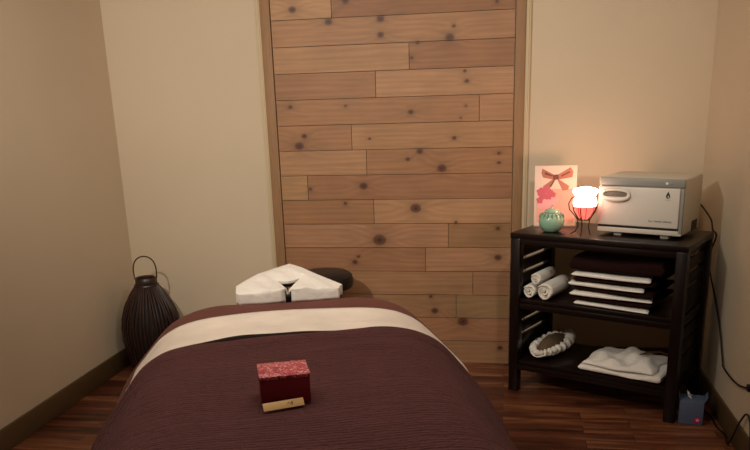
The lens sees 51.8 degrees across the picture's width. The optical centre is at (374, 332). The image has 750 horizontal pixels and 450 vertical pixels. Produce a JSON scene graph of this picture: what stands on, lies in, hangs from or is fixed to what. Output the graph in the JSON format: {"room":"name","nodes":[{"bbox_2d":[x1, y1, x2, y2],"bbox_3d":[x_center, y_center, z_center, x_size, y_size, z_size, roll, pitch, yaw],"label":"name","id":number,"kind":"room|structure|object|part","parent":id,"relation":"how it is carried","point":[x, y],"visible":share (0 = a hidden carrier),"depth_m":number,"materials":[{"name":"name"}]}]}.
{"room":"spa","nodes":[
{"label":"spa","id":0,"kind":"room"},
{"bbox_2d":[0,0,134,428],"bbox_3d":[-2.111,-0.216,2.092,0.100,2.500,5.779,1,17,10],"label":"wall","id":1,"kind":"structure","parent":0,"point":[67,278],"depth_m":4.13,"materials":[{"name":"paint"}]},
{"bbox_2d":[0,348,130,449],"bbox_3d":[-2.020,0.924,2.420,0.014,0.122,5.765,1,17,10],"label":"baseboard","id":2,"kind":"structure","parent":1,"relation":"attached to","point":[17,431],"depth_m":4.19,"materials":[{"name":"brown wood"}]},
{"bbox_2d":[11,363,734,449],"bbox_3d":[-0.323,1.061,2.175,3.648,0.100,5.979,1,17,10],"label":"floor","id":3,"kind":"structure","parent":0,"point":[547,412],"depth_m":3.98,"materials":[{"name":"brown wood"}]},
{"bbox_2d":[121,256,179,368],"bbox_3d":[-1.394,-0.124,4.775,0.359,0.717,0.361,1,17,10],"label":"lantern","id":4,"kind":"object","parent":3,"relation":"on","point":[148,310],"visible":0.68,"depth_m":4.66,"materials":[{"name":"wicker"}]},
{"bbox_3d":[-1.401,-0.395,4.693,0.145,0.151,0.008,-3,17,-4],"label":"handle","id":5,"kind":"part","parent":4,"relation":"part of","materials":[{"name":"brown metal"}]},
{"bbox_2d":[282,283,293,302],"bbox_3d":[-0.256,0.427,2.633,0.720,0.844,2.226,-4,17,-8],"label":"massage table","id":6,"kind":"object","parent":3,"relation":"on","point":[288,297],"visible":0.02,"depth_m":3.31,"materials":[{"name":"black leather"}]},
{"bbox_2d":[116,297,450,404],"bbox_3d":[-0.186,0.419,2.457,1.553,0.600,2.183,-4,17,-8],"label":"blanket","id":7,"kind":"object","parent":6,"relation":"on","point":[351,302],"visible":0.13,"depth_m":3.19,"materials":[{"name":"brown fabric"}]},
{"bbox_2d":[125,307,469,391],"bbox_3d":[-0.255,0.103,2.902,1.312,0.273,0.530,-4,17,-8],"label":"sheet","id":8,"kind":"object","parent":7,"relation":"on","point":[319,319],"visible":0.52,"depth_m":2.93,"materials":[{"name":"beige fabric"}]},
{"bbox_2d":[91,326,516,449],"bbox_3d":[-0.161,0.537,2.132,1.511,0.704,1.606,-4,17,-8],"label":"quilt","id":9,"kind":"object","parent":7,"relation":"on","point":[376,387],"visible":0.94,"depth_m":2.18,"materials":[{"name":"brown fabric"}]},
{"bbox_2d":[262,397,304,411],"bbox_3d":[-0.245,0.191,2.068,0.112,0.018,0.015,-8,18,-20],"label":"card","id":10,"kind":"object","parent":9,"relation":"on","point":[295,402],"visible":1,"depth_m":2.07,"materials":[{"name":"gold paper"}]},
{"bbox_2d":[257,360,310,405],"bbox_3d":[-0.253,0.137,2.138,0.138,0.083,0.120,-5,17,-11],"label":"gift box","id":11,"kind":"object","parent":9,"relation":"on","point":[286,380],"visible":0.98,"depth_m":2.09,"materials":[{"name":"red paper"}]},
{"bbox_3d":[-0.254,0.102,2.128,0.138,0.010,0.120,-5,17,-11],"label":"lid","id":12,"kind":"part","parent":11,"relation":"part of","materials":[{"name":"red paper"}]},
{"bbox_2d":[236,264,342,304],"bbox_3d":[-0.410,-0.201,3.357,0.404,0.094,0.417,-15,21,-38],"label":"cradle","id":13,"kind":"object","parent":6,"relation":"on","point":[266,287],"visible":1,"depth_m":3.30,"materials":[{"name":"beige fabric"}]},
{"bbox_2d":[308,267,353,291],"bbox_3d":[-0.285,-0.061,4.612,0.427,0.634,0.439,1,17,10],"label":"stool","id":14,"kind":"object","parent":3,"relation":"on","point":[344,277],"visible":0.14,"depth_m":4.45,"materials":[{"name":"brown leather"}]},
{"bbox_2d":[508,222,714,422],"bbox_3d":[1.237,-0.100,4.139,0.911,0.889,0.474,10,21,35],"label":"shelf unit","id":15,"kind":"object","parent":3,"relation":"on","point":[687,302],"visible":0.88,"depth_m":3.97,"materials":[{"name":"brown wood"}]},
{"bbox_3d":[0.772,-0.095,4.227,0.052,0.858,0.052,10,21,35],"label":"post","id":16,"kind":"part","parent":15,"relation":"part of","materials":[{"name":"brown wood"}]},
{"bbox_2d":[524,278,549,297],"bbox_3d":[0.895,-0.255,4.248,0.064,0.070,0.256,9,20,32],"label":"rolled towel","id":17,"kind":"object","parent":15,"relation":"on","point":[531,289],"visible":0.62,"depth_m":4.16,"materials":[{"name":"beige fabric"}]},
{"bbox_2d":[531,266,554,283],"bbox_3d":[0.918,-0.316,4.204,0.053,0.057,0.236,9,20,33],"label":"rolled towel","id":18,"kind":"object","parent":17,"relation":"on","point":[548,272],"visible":1,"depth_m":4.15,"materials":[{"name":"beige fabric"}]},
{"bbox_3d":[1.018,-0.200,4.548,0.052,0.858,0.052,10,21,35],"label":"post","id":19,"kind":"part","parent":15,"relation":"part of","materials":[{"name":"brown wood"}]},
{"bbox_2d":[539,204,563,231],"bbox_3d":[0.929,-0.606,4.062,0.134,0.142,0.134,1,17,10],"label":"ceramic jar","id":20,"kind":"object","parent":15,"relation":"on","point":[550,220],"visible":1,"depth_m":4.02,"materials":[{"name":"green ceramic"}]},
{"bbox_3d":[0.928,-0.643,4.051,0.078,0.024,0.078,1,17,10],"label":"lid","id":21,"kind":"part","parent":20,"relation":"part of","materials":[{"name":"green ceramic"}]},
{"bbox_2d":[529,328,575,357],"bbox_3d":[0.990,0.060,4.355,0.199,0.111,0.374,13,22,40],"label":"cover","id":22,"kind":"object","parent":15,"relation":"on","point":[555,342],"visible":1,"depth_m":4.30,"materials":[{"name":"white fabric"}]},
{"bbox_3d":[1.005,0.039,4.350,0.116,0.066,0.270,13,22,40],"label":"tan crown","id":23,"kind":"part","parent":22,"relation":"part of","materials":[{"name":"brown fabric"}]},
{"bbox_2d":[538,275,569,299],"bbox_3d":[0.977,-0.252,4.200,0.080,0.086,0.288,10,20,33],"label":"rolled towel","id":24,"kind":"object","parent":15,"relation":"on","point":[558,284],"visible":1,"depth_m":4.12,"materials":[{"name":"beige fabric"}]},
{"bbox_2d":[533,165,576,226],"bbox_3d":[0.984,-0.746,4.210,0.225,0.322,0.085,1,17,10],"label":"picture card","id":25,"kind":"object","parent":15,"relation":"on","point":[554,185],"visible":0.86,"depth_m":4.22,"materials":[{"name":"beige printed paper"}]},
{"bbox_2d":[536,197,542,202],"bbox_3d":[0.904,-0.730,4.234,0.040,0.038,0.006,1,17,10],"label":"print","id":26,"kind":"object","parent":25,"relation":"attached to","point":[538,199],"depth_m":4.23,"materials":[{"name":"red"}]},
{"bbox_2d":[537,203,543,208],"bbox_3d":[0.909,-0.703,4.238,0.044,0.042,0.006,1,17,10],"label":"print","id":27,"kind":"object","parent":25,"relation":"attached to","point":[539,205],"depth_m":4.24,"materials":[{"name":"pink paper"}]},
{"bbox_2d":[539,192,545,198],"bbox_3d":[0.919,-0.755,4.229,0.044,0.042,0.006,1,17,10],"label":"print","id":28,"kind":"object","parent":25,"relation":"attached to","point":[542,195],"depth_m":4.23,"materials":[{"name":"red"}]},
{"bbox_2d":[542,186,549,192],"bbox_3d":[0.934,-0.784,4.222,0.044,0.042,0.006,1,17,10],"label":"print","id":29,"kind":"object","parent":25,"relation":"on","point":[545,189],"depth_m":4.22,"materials":[{"name":"red"}]},
{"bbox_2d":[543,201,550,208],"bbox_3d":[0.944,-0.702,4.232,0.048,0.046,0.007,1,17,10],"label":"print","id":30,"kind":"object","parent":25,"relation":"attached to","point":[546,204],"depth_m":4.23,"materials":[{"name":"pink paper"}]},
{"bbox_2d":[544,192,550,199],"bbox_3d":[0.949,-0.751,4.224,0.044,0.042,0.006,1,17,10],"label":"print","id":31,"kind":"object","parent":25,"relation":"attached to","point":[547,195],"depth_m":4.22,"materials":[{"name":"red"}]},
{"bbox_2d":[536,189,573,221],"bbox_3d":[0.987,-0.697,4.227,0.197,0.178,0.026,1,17,10],"label":"print","id":32,"kind":"object","parent":25,"relation":"attached to","point":[560,198],"depth_m":4.22,"materials":[{"name":"pink paper"}]},
{"bbox_2d":[542,167,572,190],"bbox_3d":[0.992,-0.838,4.204,0.170,0.124,0.018,1,17,10],"label":"print","id":33,"kind":"object","parent":25,"relation":"attached to","point":[553,178],"depth_m":4.20,"materials":[{"name":"orange paper"}]},
{"bbox_2d":[568,186,598,236],"bbox_3d":[1.051,-0.612,3.882,0.128,0.245,0.129,-3,17,-4],"label":"lamp","id":34,"kind":"object","parent":15,"relation":"on","point":[585,200],"visible":1,"depth_m":3.84,"materials":[{"name":"glass"}]},
{"bbox_3d":[1.008,-0.600,3.923,0.061,0.199,0.007,10,21,35],"label":"wire leg","id":35,"kind":"part","parent":34,"relation":"part of","materials":[{"name":"black metal"}]},
{"bbox_3d":[1.030,-0.579,3.857,0.006,0.198,0.040,10,21,35],"label":"wire leg","id":36,"kind":"part","parent":34,"relation":"part of","materials":[{"name":"black metal"}]},
{"bbox_2d":[574,207,594,218],"bbox_3d":[1.053,-0.605,3.884,0.104,0.064,0.104,10,21,35],"label":"cup","id":37,"kind":"object","parent":34,"relation":"on","point":[581,212],"depth_m":3.85,"materials":[{"name":"red"}]},
{"bbox_2d":[572,186,598,207],"bbox_3d":[1.049,-0.682,3.859,0.129,0.097,0.127,10,21,35],"label":"shade","id":38,"kind":"object","parent":34,"relation":"hanging from","point":[585,197],"depth_m":3.82,"materials":[{"name":"beige"}]},
{"bbox_3d":[1.095,-0.590,3.884,0.039,0.198,0.005,0,17,6],"label":"wire leg","id":39,"kind":"part","parent":34,"relation":"part of","materials":[{"name":"black metal"}]},
{"bbox_3d":[1.117,0.244,4.058,0.798,0.030,0.020,10,21,35],"label":"rail","id":40,"kind":"part","parent":15,"relation":"part of","materials":[{"name":"brown wood"}]},
{"bbox_3d":[1.107,-0.091,3.957,0.798,0.030,0.020,10,21,35],"label":"rail","id":41,"kind":"part","parent":15,"relation":"part of","materials":[{"name":"brown wood"}]},
{"bbox_3d":[1.096,-0.425,3.856,0.798,0.032,0.020,10,21,35],"label":"rail","id":42,"kind":"part","parent":15,"relation":"part of","materials":[{"name":"brown wood"}]},
{"bbox_3d":[1.247,0.163,4.221,0.879,0.022,0.448,10,21,35],"label":"shelf","id":43,"kind":"part","parent":15,"relation":"part of","materials":[{"name":"brown wood"}]},
{"bbox_3d":[1.237,-0.172,4.120,0.879,0.022,0.448,10,21,35],"label":"shelf","id":44,"kind":"part","parent":15,"relation":"part of","materials":[{"name":"brown wood"}]},
{"bbox_2d":[574,299,649,313],"bbox_3d":[1.299,-0.177,4.051,0.390,0.024,0.398,10,21,35],"label":"sheet","id":45,"kind":"object","parent":15,"relation":"on","point":[579,301],"visible":0.3,"depth_m":3.90,"materials":[{"name":"white fabric"}]},
{"bbox_2d":[573,289,672,307],"bbox_3d":[1.303,-0.205,4.050,0.410,0.024,0.400,10,21,35],"label":"folded blanket","id":46,"kind":"object","parent":45,"relation":"on","point":[662,295],"visible":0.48,"depth_m":3.91,"materials":[{"name":"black fabric"}]},
{"bbox_2d":[570,289,652,303],"bbox_3d":[1.293,-0.226,4.039,0.420,0.025,0.398,10,21,35],"label":"sheet","id":47,"kind":"object","parent":46,"relation":"on","point":[579,292],"visible":0.43,"depth_m":3.90,"materials":[{"name":"white fabric"}]},
{"bbox_2d":[573,279,673,298],"bbox_3d":[1.302,-0.253,4.036,0.410,0.024,0.400,10,21,35],"label":"folded blanket","id":48,"kind":"object","parent":47,"relation":"on","point":[650,293],"visible":0.47,"depth_m":3.89,"materials":[{"name":"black fabric"}]},
{"bbox_2d":[568,280,645,292],"bbox_3d":[1.270,-0.278,4.040,0.393,0.026,0.398,10,21,35],"label":"sheet","id":49,"kind":"object","parent":48,"relation":"on","point":[626,288],"visible":0.48,"depth_m":3.89,"materials":[{"name":"white fabric"}]},
{"bbox_2d":[572,271,674,287],"bbox_3d":[1.300,-0.300,4.021,0.410,0.023,0.400,10,21,35],"label":"folded blanket","id":50,"kind":"object","parent":49,"relation":"on","point":[655,281],"visible":0.4,"depth_m":3.88,"materials":[{"name":"black fabric"}]},
{"bbox_2d":[571,270,652,283],"bbox_3d":[1.286,-0.322,4.013,0.410,0.025,0.398,10,21,35],"label":"sheet","id":51,"kind":"object","parent":50,"relation":"on","point":[601,275],"visible":0.39,"depth_m":3.87,"materials":[{"name":"white fabric"}]},
{"bbox_2d":[569,250,675,277],"bbox_3d":[1.306,-0.375,3.993,0.480,0.083,0.400,10,21,35],"label":"folded blanket","id":52,"kind":"object","parent":51,"relation":"on","point":[616,263],"visible":0.73,"depth_m":3.85,"materials":[{"name":"black fabric"}]},
{"bbox_2d":[578,347,667,382],"bbox_3d":[1.351,0.138,4.084,0.430,0.098,0.374,11,21,36],"label":"folded towel","id":53,"kind":"object","parent":15,"relation":"on","point":[630,362],"visible":0.95,"depth_m":4.00,"materials":[{"name":"white fabric"}]},
{"bbox_2d":[597,171,702,238],"bbox_3d":[1.386,-0.651,3.905,0.418,0.291,0.352,10,21,35],"label":"towel warmer","id":54,"kind":"object","parent":15,"relation":"on","point":[664,204],"visible":1,"depth_m":3.79,"materials":[{"name":"white painted metal"},{"name":"gray metal"},{"name":"white plastic"}]},
{"bbox_3d":[1.194,-0.685,3.830,0.149,0.070,0.027,10,21,35],"label":"door handle","id":55,"kind":"part","parent":54,"relation":"part of","materials":[{"name":"beige plastic"}]},
{"bbox_3d":[1.294,-0.620,3.797,0.397,0.192,0.024,10,21,35],"label":"door","id":56,"kind":"part","parent":54,"relation":"part of","materials":[{"name":"beige metal"}]},
{"bbox_2d":[691,219,696,230],"bbox_3d":[1.599,-0.543,3.869,0.002,0.050,0.100,10,21,35],"label":"vent","id":57,"kind":"object","parent":54,"relation":"attached to","point":[694,223],"depth_m":3.87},
{"bbox_2d":[700,204,745,387],"bbox_3d":[1.626,-0.187,3.656,0.131,0.761,0.896,1,17,10],"label":"power cord","id":58,"kind":"object","parent":54,"relation":"attached to","point":[701,205],"visible":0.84,"depth_m":3.88,"materials":[{"name":"black plastic"}]},
{"bbox_3d":[1.460,0.030,3.742,0.052,0.858,0.052,10,21,35],"label":"post","id":59,"kind":"part","parent":15,"relation":"part of","materials":[{"name":"brown wood"}]},
{"bbox_3d":[1.706,-0.075,4.063,0.052,0.858,0.052,10,21,35],"label":"post","id":60,"kind":"part","parent":15,"relation":"part of","materials":[{"name":"brown wood"}]},
{"bbox_2d":[678,389,707,425],"bbox_3d":[1.579,0.361,3.840,0.133,0.159,0.114,5,18,21],"label":"gift bag","id":61,"kind":"object","parent":3,"relation":"on","point":[691,407],"visible":1,"depth_m":3.80,"materials":[{"name":"blue"}]},
{"bbox_2d":[704,410,749,449],"bbox_3d":[1.618,0.442,3.461,0.051,0.232,1.002,1,17,11],"label":"extension cord","id":62,"kind":"object","parent":3,"relation":"on","point":[705,411],"visible":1,"depth_m":3.52,"materials":[{"name":"black plastic"}]},
{"bbox_2d":[100,0,718,363],"bbox_3d":[0.117,-1.034,4.562,3.648,2.500,0.116,1,17,10],"label":"wall","id":63,"kind":"structure","parent":0,"point":[616,86],"depth_m":4.51,"materials":[{"name":"paint"}]},
{"bbox_2d":[255,0,276,268],"bbox_3d":[-0.642,-1.033,4.639,0.026,2.500,0.021,1,17,10],"label":"trim","id":64,"kind":"structure","parent":63,"relation":"attached to","point":[256,1],"depth_m":4.58,"materials":[{"name":"beige paint"}]},
{"bbox_2d":[259,0,287,290],"bbox_3d":[-0.601,-1.032,4.629,0.058,2.500,0.026,1,17,10],"label":"trim","id":65,"kind":"structure","parent":63,"relation":"attached to","point":[264,5],"depth_m":4.57,"materials":[{"name":"brown wood"}]},
{"bbox_2d":[509,0,526,327],"bbox_3d":[0.813,-1.005,4.392,0.054,2.500,0.026,1,17,10],"label":"trim","id":66,"kind":"structure","parent":63,"relation":"attached to","point":[520,43],"depth_m":4.31,"materials":[{"name":"brown wood"}]},
{"bbox_2d":[521,0,531,332],"bbox_3d":[0.854,-1.005,4.388,0.028,2.500,0.021,1,17,10],"label":"trim","id":67,"kind":"structure","parent":63,"relation":"attached to","point":[529,2],"depth_m":4.31,"materials":[{"name":"beige paint"}]},
{"bbox_2d":[595,346,667,356],"bbox_3d":[1.376,0.141,4.654,0.952,0.122,0.014,1,17,10],"label":"baseboard","id":68,"kind":"structure","parent":63,"relation":"attached to","point":[646,349],"depth_m":4.59,"materials":[{"name":"brown wood"}]},
{"bbox_2d":[692,0,749,435],"bbox_3d":[1.387,-0.149,1.505,0.100,2.500,5.779,1,17,10],"label":"wall","id":69,"kind":"structure","parent":0,"point":[725,196],"depth_m":3.73,"materials":[{"name":"paint"}]},
{"bbox_2d":[698,369,748,449],"bbox_3d":[1.366,0.989,1.852,0.014,0.122,5.765,1,17,10],"label":"baseboard","id":70,"kind":"structure","parent":69,"relation":"attached to","point":[717,406],"depth_m":3.73,"materials":[{"name":"brown wood"}]},
{"bbox_3d":[1.626,0.231,3.297,0.005,0.120,0.075,1,17,10],"label":"wall outlet","id":71,"kind":"object","parent":69,"relation":"attached to","visible":0},
{"bbox_2d":[746,384,749,391],"bbox_3d":[1.612,0.237,3.315,0.028,0.030,0.030,1,17,10],"label":"plug","id":72,"kind":"object","parent":71,"relation":"attached to","point":[747,385],"visible":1,"depth_m":3.31,"materials":[{"name":"black plastic"}]}
]}

